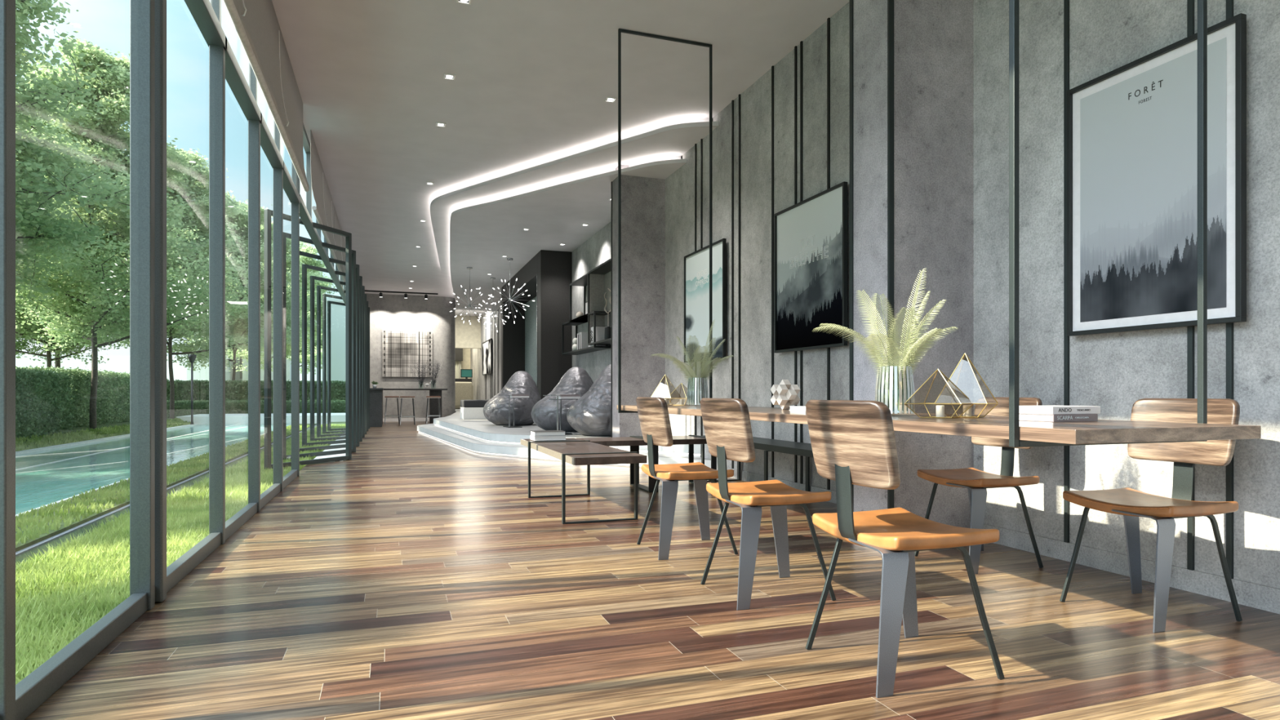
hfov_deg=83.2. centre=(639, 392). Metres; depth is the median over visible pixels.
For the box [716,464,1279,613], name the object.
baseboard
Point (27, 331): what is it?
tree
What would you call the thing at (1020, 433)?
dining table
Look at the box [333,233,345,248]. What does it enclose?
roller blind
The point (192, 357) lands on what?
garden lamp
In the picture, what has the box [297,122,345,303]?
window
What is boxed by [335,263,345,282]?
roller blind
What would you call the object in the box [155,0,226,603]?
window
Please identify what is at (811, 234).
framed print
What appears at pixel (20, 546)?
strip
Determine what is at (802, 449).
bench
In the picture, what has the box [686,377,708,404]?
glass vase
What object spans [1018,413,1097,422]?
book
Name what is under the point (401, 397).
bar stool
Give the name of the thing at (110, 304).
tree
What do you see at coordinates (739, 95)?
trim
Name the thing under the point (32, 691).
window
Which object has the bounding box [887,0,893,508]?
trim
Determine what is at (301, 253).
door
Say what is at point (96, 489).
trim
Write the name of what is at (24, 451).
trim
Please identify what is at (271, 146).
window
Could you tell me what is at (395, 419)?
baseboard
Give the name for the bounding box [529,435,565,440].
book
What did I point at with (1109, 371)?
wall
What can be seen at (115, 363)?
building
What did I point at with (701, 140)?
trim
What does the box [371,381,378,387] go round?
potted plant
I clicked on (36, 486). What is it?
swimming pool
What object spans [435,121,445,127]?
recessed light
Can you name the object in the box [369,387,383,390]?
countertop
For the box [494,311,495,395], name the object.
trim
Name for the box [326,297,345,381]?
building
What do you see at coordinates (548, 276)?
wall
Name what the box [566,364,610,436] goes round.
beanbag
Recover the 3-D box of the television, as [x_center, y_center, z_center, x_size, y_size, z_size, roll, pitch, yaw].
[-7.290,-0.800,30.280,0.480,0.400,0.060,0,0,-19]
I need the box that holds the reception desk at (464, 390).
[455,382,473,408]
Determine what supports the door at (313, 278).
attached to the window at (305, 211)
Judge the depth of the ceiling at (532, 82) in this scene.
7.22 m
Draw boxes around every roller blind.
[311,131,337,259]
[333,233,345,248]
[335,250,345,261]
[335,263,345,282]
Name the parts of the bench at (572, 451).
leg frame, leg frame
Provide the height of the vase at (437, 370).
0.898 m
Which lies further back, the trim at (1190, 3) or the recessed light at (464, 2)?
the recessed light at (464, 2)
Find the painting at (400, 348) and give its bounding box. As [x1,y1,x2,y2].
[382,330,432,377]
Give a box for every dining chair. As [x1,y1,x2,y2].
[635,396,737,559]
[699,398,835,610]
[805,400,1004,697]
[914,396,1043,573]
[1059,398,1242,632]
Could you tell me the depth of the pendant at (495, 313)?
17.67 m
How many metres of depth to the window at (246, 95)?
5.42 m
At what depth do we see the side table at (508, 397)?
12.56 m
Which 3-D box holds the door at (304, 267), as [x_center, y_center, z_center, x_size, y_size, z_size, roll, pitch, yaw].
[-5.397,-0.629,12.693,0.056,3.055,1.370,0,0,20]
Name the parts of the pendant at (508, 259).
stem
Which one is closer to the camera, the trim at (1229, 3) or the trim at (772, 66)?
the trim at (1229, 3)
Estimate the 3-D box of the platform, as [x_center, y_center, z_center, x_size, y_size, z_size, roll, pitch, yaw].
[-4.755,0.675,20.437,2.498,0.150,26.262,0,0,-19]
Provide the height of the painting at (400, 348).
1.440 m
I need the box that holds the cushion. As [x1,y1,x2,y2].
[460,400,488,407]
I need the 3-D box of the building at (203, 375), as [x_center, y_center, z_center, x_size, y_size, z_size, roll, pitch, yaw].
[-30.034,-5.600,55.219,6.300,13.000,8.000,0,0,-19]
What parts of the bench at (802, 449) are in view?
leg frame, leg frame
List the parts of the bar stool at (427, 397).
leg, seat, leg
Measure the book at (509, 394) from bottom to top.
0.028 m
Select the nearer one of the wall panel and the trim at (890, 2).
the trim at (890, 2)
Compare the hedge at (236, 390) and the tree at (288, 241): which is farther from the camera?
the tree at (288, 241)
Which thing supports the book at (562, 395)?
on the book at (559, 397)
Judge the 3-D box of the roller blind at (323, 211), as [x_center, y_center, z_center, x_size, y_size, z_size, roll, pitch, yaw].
[-4.418,-2.628,10.207,0.112,0.944,3.620,0,0,-19]
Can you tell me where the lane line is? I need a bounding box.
[15,423,239,470]
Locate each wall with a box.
[364,293,455,418]
[455,315,480,348]
[461,348,470,378]
[470,0,1279,588]
[501,249,572,399]
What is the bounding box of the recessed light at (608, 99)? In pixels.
[604,96,617,102]
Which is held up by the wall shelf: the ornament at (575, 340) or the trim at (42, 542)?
the ornament at (575, 340)
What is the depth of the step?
10.33 m
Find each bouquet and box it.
[650,319,733,403]
[813,268,957,410]
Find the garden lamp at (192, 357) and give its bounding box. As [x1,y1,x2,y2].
[187,354,196,424]
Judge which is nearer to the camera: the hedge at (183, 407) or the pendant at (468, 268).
the pendant at (468, 268)
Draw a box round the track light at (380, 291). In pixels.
[364,289,437,298]
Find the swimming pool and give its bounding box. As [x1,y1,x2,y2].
[15,423,291,514]
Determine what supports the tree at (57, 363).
on the ground
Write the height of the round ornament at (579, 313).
0.137 m
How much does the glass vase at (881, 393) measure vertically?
0.224 m
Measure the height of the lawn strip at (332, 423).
0.440 m
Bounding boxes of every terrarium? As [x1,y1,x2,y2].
[651,374,687,405]
[904,352,998,418]
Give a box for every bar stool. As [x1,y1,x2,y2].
[384,395,399,423]
[399,395,415,425]
[425,395,440,423]
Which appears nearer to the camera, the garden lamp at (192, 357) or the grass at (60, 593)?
the grass at (60, 593)
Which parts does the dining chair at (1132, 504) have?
leg, leg, leg, seat, backrest, leg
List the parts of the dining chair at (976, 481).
leg, leg, leg, seat, backrest, leg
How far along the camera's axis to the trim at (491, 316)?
25.78 m
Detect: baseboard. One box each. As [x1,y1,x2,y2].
[382,417,429,422]
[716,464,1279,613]
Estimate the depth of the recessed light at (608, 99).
7.59 m
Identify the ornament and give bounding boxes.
[572,337,577,350]
[576,311,583,317]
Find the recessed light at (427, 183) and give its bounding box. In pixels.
[426,181,434,185]
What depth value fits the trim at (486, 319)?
27.47 m
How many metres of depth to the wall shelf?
12.12 m
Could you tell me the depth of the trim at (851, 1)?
4.62 m
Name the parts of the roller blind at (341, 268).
rail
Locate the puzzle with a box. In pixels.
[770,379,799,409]
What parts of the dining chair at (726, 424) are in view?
leg, backrest, leg, seat, leg, leg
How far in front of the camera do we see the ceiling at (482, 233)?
12.31 m
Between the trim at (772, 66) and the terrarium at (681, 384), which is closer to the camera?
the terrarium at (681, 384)
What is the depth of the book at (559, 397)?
10.48 m
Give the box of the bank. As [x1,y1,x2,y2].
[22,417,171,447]
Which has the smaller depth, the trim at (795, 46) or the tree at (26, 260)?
the trim at (795, 46)
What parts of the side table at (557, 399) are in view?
post, post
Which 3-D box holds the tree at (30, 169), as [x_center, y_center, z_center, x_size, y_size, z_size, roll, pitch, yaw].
[-10.551,-3.749,9.729,6.818,9.500,6.538,0,0,37]
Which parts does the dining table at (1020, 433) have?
hanging frame, hanging frame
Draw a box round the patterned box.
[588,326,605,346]
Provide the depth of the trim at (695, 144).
8.55 m
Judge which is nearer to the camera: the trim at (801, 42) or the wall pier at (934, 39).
the wall pier at (934, 39)
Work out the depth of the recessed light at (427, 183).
10.62 m
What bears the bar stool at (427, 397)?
on the floor
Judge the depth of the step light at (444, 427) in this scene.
10.75 m
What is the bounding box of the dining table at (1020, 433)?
[617,0,1261,447]
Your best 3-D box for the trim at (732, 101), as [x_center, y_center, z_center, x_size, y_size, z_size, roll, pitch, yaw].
[0.982,-1.150,7.635,0.016,3.900,0.022,0,0,-19]
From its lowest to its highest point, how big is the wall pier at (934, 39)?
4.000 m
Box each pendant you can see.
[449,266,490,324]
[474,277,507,332]
[488,257,534,323]
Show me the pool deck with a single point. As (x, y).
(202, 419)
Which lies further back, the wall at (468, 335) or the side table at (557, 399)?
the wall at (468, 335)
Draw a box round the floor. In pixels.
[24,421,1279,719]
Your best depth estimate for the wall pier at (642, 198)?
9.44 m
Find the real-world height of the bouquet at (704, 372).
0.666 m
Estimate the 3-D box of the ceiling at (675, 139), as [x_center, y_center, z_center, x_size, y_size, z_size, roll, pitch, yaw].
[-2.387,-3.030,13.067,2.836,0.140,11.740,0,0,-19]
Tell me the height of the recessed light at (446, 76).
0.012 m
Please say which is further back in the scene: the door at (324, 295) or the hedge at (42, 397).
the door at (324, 295)
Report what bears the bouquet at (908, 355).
in the glass vase at (881, 393)
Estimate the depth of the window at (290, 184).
7.76 m
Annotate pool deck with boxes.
[176,413,345,424]
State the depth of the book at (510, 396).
12.62 m
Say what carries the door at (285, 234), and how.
attached to the window at (305, 211)
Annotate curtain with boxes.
[455,360,461,378]
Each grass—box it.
[15,423,345,684]
[15,424,310,545]
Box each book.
[509,394,528,395]
[510,395,528,397]
[529,430,565,435]
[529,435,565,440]
[555,394,579,396]
[555,396,580,399]
[580,332,588,348]
[789,405,805,411]
[1018,405,1100,413]
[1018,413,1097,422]
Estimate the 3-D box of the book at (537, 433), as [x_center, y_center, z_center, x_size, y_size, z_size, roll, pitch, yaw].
[-0.827,0.359,6.457,0.280,0.038,0.202,0,0,-19]
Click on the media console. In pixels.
(456, 380)
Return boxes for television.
[460,368,472,378]
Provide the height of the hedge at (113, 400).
1.548 m
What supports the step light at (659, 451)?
attached to the platform
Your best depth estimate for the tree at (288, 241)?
40.94 m
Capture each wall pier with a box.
[612,164,665,437]
[853,0,973,528]
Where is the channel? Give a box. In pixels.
[15,425,316,568]
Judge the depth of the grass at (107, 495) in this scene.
6.50 m
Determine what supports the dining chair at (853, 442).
on the floor
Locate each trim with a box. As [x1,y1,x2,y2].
[15,423,199,455]
[15,424,316,555]
[15,434,262,516]
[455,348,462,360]
[485,319,486,399]
[491,315,492,398]
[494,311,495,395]
[610,181,612,437]
[694,143,696,435]
[700,138,702,457]
[731,100,733,468]
[737,93,740,399]
[771,65,773,477]
[794,45,796,482]
[800,40,802,484]
[826,17,830,489]
[849,0,853,501]
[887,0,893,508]
[1063,0,1069,542]
[1186,0,1194,570]
[1226,0,1233,578]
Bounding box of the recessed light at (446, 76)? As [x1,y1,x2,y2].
[443,72,455,79]
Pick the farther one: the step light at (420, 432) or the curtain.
the curtain
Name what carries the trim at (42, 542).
on the ground
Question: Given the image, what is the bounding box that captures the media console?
[455,378,471,382]
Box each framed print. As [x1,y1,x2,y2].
[482,337,492,374]
[684,238,726,362]
[773,181,847,352]
[1066,13,1246,336]
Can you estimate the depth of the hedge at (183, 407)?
27.06 m
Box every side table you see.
[498,394,533,427]
[542,395,572,435]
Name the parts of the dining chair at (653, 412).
leg, backrest, leg, seat, leg, leg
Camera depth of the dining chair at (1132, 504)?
2.98 m
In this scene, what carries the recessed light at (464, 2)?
in the ceiling at (532, 82)
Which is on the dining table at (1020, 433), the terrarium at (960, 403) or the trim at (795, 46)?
the terrarium at (960, 403)
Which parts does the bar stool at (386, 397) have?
leg, seat, leg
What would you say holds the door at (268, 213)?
attached to the window at (305, 211)
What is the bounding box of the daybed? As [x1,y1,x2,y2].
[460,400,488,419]
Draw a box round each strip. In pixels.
[15,423,316,551]
[330,422,345,425]
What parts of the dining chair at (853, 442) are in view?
leg, backrest, leg, seat, leg, leg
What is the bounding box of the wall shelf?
[561,258,610,355]
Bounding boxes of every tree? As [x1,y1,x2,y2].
[15,0,195,309]
[15,30,271,429]
[15,64,109,368]
[15,114,75,307]
[15,132,171,367]
[93,142,315,418]
[111,190,316,380]
[190,219,334,380]
[263,243,335,374]
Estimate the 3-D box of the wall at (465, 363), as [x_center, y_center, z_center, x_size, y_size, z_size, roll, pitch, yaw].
[-8.442,-1.100,32.738,1.430,4.000,0.200,0,0,-19]
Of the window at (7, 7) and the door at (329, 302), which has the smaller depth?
the window at (7, 7)
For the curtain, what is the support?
hanging from the wall
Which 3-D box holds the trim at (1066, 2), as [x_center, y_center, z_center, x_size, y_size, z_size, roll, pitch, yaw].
[2.286,-1.150,3.861,0.016,3.900,0.022,0,0,-19]
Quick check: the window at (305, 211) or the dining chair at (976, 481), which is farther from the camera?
the window at (305, 211)
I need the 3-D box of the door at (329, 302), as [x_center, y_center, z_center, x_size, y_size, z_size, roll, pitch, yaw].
[-7.056,-0.629,17.495,0.056,3.055,1.370,0,0,20]
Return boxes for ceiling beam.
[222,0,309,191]
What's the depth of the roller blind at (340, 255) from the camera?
13.34 m
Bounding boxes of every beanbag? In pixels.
[483,370,541,425]
[531,366,593,431]
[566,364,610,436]
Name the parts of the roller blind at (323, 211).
rail, pull cord, pull cord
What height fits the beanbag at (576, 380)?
1.012 m
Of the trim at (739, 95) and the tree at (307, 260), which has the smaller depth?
the trim at (739, 95)
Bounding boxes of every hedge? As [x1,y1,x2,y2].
[15,364,168,427]
[15,367,77,438]
[166,378,345,401]
[166,398,345,417]
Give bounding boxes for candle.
[936,405,944,417]
[963,402,971,416]
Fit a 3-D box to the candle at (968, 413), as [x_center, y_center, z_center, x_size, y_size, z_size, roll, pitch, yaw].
[1.390,0.069,3.059,0.033,0.060,0.033,0,0,-19]
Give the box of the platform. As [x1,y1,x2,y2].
[433,408,700,457]
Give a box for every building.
[15,354,322,381]
[186,256,291,381]
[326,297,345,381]
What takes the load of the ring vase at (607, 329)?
in the wall shelf
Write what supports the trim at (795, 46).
attached to the wall at (1109, 371)
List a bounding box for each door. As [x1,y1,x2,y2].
[264,208,351,469]
[283,231,355,459]
[299,250,359,451]
[302,263,362,446]
[310,275,364,441]
[316,285,366,437]
[322,293,368,434]
[327,300,369,431]
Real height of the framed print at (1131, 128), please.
1.292 m
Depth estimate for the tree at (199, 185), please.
24.13 m
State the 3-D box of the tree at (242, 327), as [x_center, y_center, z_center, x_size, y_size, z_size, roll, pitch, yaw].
[-18.054,-3.913,31.785,6.858,9.949,6.479,0,0,25]
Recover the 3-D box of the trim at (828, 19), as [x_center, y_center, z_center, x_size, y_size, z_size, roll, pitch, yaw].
[1.560,-1.150,5.962,0.016,3.900,0.022,0,0,-19]
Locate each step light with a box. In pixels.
[420,431,641,466]
[444,426,520,443]
[658,451,688,453]
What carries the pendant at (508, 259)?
hanging from the ceiling at (482, 233)
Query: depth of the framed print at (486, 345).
26.65 m
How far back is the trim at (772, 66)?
6.83 m
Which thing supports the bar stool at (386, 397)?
on the floor
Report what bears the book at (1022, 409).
on the book at (1022, 416)
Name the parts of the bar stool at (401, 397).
leg, seat, leg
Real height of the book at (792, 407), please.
0.026 m
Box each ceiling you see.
[271,0,849,315]
[430,119,718,276]
[449,155,686,311]
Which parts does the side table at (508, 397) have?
post, plate, post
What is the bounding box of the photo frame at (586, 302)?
[585,301,587,314]
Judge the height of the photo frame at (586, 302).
0.270 m
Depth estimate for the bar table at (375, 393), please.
19.11 m
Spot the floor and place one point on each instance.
(415, 575)
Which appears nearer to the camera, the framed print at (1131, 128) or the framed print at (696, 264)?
the framed print at (1131, 128)
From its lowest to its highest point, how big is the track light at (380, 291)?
0.187 m
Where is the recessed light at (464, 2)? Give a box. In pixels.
[456,0,471,4]
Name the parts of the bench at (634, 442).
leg frame, leg frame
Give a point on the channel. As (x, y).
(22, 556)
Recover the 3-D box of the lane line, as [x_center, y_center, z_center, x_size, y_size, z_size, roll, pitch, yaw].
[-7.609,0.997,7.951,0.050,0.006,32.000,0,0,-19]
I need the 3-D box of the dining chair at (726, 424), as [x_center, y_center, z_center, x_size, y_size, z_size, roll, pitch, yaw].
[0.558,0.463,3.256,0.509,0.879,0.475,0,0,-19]
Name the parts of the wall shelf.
box frame, box frame, panel, box frame, panel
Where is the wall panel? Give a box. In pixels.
[524,296,537,386]
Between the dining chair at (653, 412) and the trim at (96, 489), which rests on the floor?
the dining chair at (653, 412)
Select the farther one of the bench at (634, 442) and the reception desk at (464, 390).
the reception desk at (464, 390)
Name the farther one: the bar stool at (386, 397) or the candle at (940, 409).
the bar stool at (386, 397)
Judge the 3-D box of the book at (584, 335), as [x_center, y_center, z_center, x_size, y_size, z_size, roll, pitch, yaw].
[-0.946,-0.921,12.751,0.202,0.300,0.048,0,0,-19]
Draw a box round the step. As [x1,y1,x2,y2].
[417,423,711,467]
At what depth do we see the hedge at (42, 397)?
13.85 m
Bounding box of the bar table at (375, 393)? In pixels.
[369,387,447,426]
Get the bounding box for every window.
[0,0,15,719]
[15,0,155,719]
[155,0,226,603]
[208,35,262,540]
[247,111,284,509]
[272,160,300,488]
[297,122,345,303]
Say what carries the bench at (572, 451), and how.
on the floor
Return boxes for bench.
[520,437,646,524]
[577,435,716,492]
[701,435,813,491]
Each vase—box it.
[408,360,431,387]
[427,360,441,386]
[604,288,610,339]
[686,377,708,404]
[875,366,915,413]
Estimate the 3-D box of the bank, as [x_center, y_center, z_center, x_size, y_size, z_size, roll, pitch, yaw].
[-10.270,0.900,7.031,3.180,0.240,32.000,0,0,-19]
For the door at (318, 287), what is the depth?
14.46 m
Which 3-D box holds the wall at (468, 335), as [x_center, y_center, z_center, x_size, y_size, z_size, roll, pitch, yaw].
[-7.122,-2.450,28.920,1.430,1.300,0.280,0,0,-19]
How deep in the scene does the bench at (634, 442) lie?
6.70 m
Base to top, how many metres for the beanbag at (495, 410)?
1.012 m

